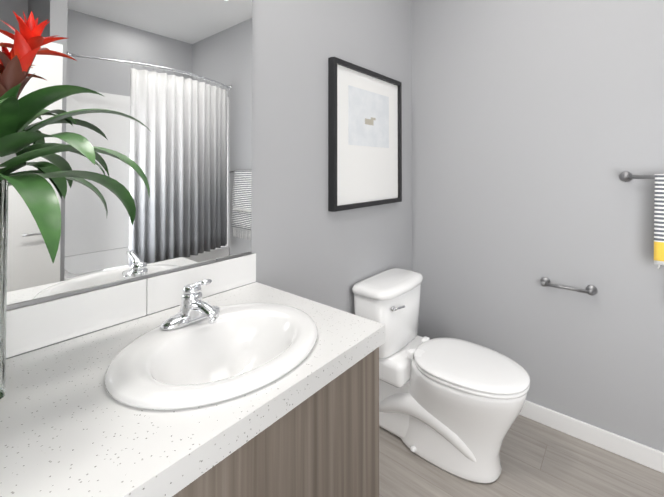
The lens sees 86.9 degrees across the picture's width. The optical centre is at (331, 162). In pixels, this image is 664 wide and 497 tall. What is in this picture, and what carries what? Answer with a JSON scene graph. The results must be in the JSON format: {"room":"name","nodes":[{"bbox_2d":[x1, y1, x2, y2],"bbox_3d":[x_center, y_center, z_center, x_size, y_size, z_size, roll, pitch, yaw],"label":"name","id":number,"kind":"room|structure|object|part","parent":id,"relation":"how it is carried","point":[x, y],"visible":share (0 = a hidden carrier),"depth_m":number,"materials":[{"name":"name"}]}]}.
{"room":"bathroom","nodes":[
{"label":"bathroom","id":0,"kind":"room"},
{"bbox_2d":[0,0,411,358],"bbox_3d":[-0.270,-0.050,1.406,0.110,2.750,2.550,-1,-1,40],"label":"wall","id":1,"kind":"structure","parent":0,"point":[174,77],"depth_m":1.16,"materials":[{"name":"grey paint"}]},
{"bbox_2d":[328,57,401,211],"bbox_3d":[0.201,-0.126,1.869,0.034,0.717,0.637,-1,-1,40],"label":"picture frame","id":2,"kind":"object","parent":1,"relation":"attached to","point":[364,137],"visible":1,"depth_m":1.81,"materials":[{"name":"black"}]},
{"bbox_2d":[379,415,663,496],"bbox_3d":[0.849,1.340,0.446,3.030,0.060,2.550,-1,-1,40],"label":"floor","id":3,"kind":"structure","parent":0,"point":[537,459],"depth_m":1.50,"materials":[{"name":"wood"}]},
{"bbox_2d":[0,282,385,496],"bbox_3d":[-0.420,0.874,0.699,0.561,0.880,1.087,-1,-1,40],"label":"bathroom vanity","id":4,"kind":"object","parent":3,"relation":"on","point":[71,426],"visible":0.65,"depth_m":0.65,"materials":[{"name":"white stone"}]},
{"bbox_2d":[0,11,150,398],"bbox_3d":[-0.595,0.063,0.606,0.393,0.736,0.593,-1,-1,40],"label":"potted plant","id":5,"kind":"object","parent":4,"relation":"on","point":[37,193],"visible":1,"depth_m":0.67,"materials":[{"name":"green plant"}]},
{"bbox_2d":[6,253,255,357],"bbox_3d":[-0.633,0.384,0.885,0.011,0.104,1.085,-1,-1,40],"label":"backsplash","id":6,"kind":"structure","parent":4,"relation":"on","point":[36,326],"depth_m":0.93,"materials":[{"name":"white"}]},
{"bbox_2d":[105,303,317,409],"bbox_3d":[-0.255,0.486,0.831,0.404,0.140,0.484,-1,-1,40],"label":"sink basin","id":7,"kind":"object","parent":4,"relation":"in","point":[234,350],"visible":0.77,"depth_m":0.83,"materials":[{"name":"white ceramic"}]},
{"bbox_2d":[160,279,219,330],"bbox_3d":[-0.341,0.356,0.905,0.143,0.120,0.160,-1,-1,40],"label":"faucet","id":8,"kind":"object","parent":7,"relation":"on","point":[194,307],"visible":1,"depth_m":0.90,"materials":[{"name":"silver metal"}]},
{"bbox_2d":[352,268,529,483],"bbox_3d":[0.507,0.966,1.652,0.752,0.727,0.444,-1,-1,40],"label":"toilet","id":9,"kind":"object","parent":3,"relation":"on","point":[453,406],"visible":0.98,"depth_m":1.55,"materials":[{"name":"white ceramic"}]},
{"bbox_3d":[0.307,0.768,1.823,0.230,0.327,0.444,-1,-1,40],"label":"tank","id":10,"kind":"part","parent":9,"relation":"part of","materials":[{"name":"white ceramic"}]},
{"bbox_3d":[0.316,0.690,1.664,0.022,0.027,0.092,-1,-1,40],"label":"lever","id":11,"kind":"part","parent":9,"relation":"part of","materials":[{"name":"silver metal"}]},
{"bbox_3d":[0.605,0.905,1.571,0.496,0.040,0.380,-1,-1,40],"label":"seat","id":12,"kind":"part","parent":9,"relation":"part of","materials":[{"name":"white plastic"}]},
{"bbox_2d":[411,0,663,451],"bbox_3d":[1.636,-0.050,1.407,2.830,2.750,0.100,-1,-1,40],"label":"wall","id":13,"kind":"structure","parent":0,"point":[537,127],"depth_m":1.78,"materials":[{"name":"grey paint"}]},
{"bbox_2d":[540,277,596,295],"bbox_3d":[1.144,0.608,1.704,0.234,0.044,0.060,-1,-1,40],"label":"paper holder","id":14,"kind":"object","parent":13,"relation":"attached to","point":[589,290],"visible":1,"depth_m":1.68,"materials":[{"name":"silver metal"}]},
{"bbox_2d":[519,400,663,472],"bbox_3d":[1.296,1.286,1.595,2.040,0.085,0.015,-1,-1,40],"label":"baseboard","id":15,"kind":"structure","parent":13,"relation":"attached to","point":[642,454],"depth_m":1.63,"materials":[{"name":"white wood"}]},
{"bbox_2d":[619,171,663,268],"bbox_3d":[1.648,0.370,1.266,0.938,0.666,0.089,-1,-1,40],"label":"towel rail","id":16,"kind":"object","parent":13,"relation":"attached to","point":[625,176],"visible":1,"depth_m":1.46,"materials":[{"name":"silver metal"}]}
]}

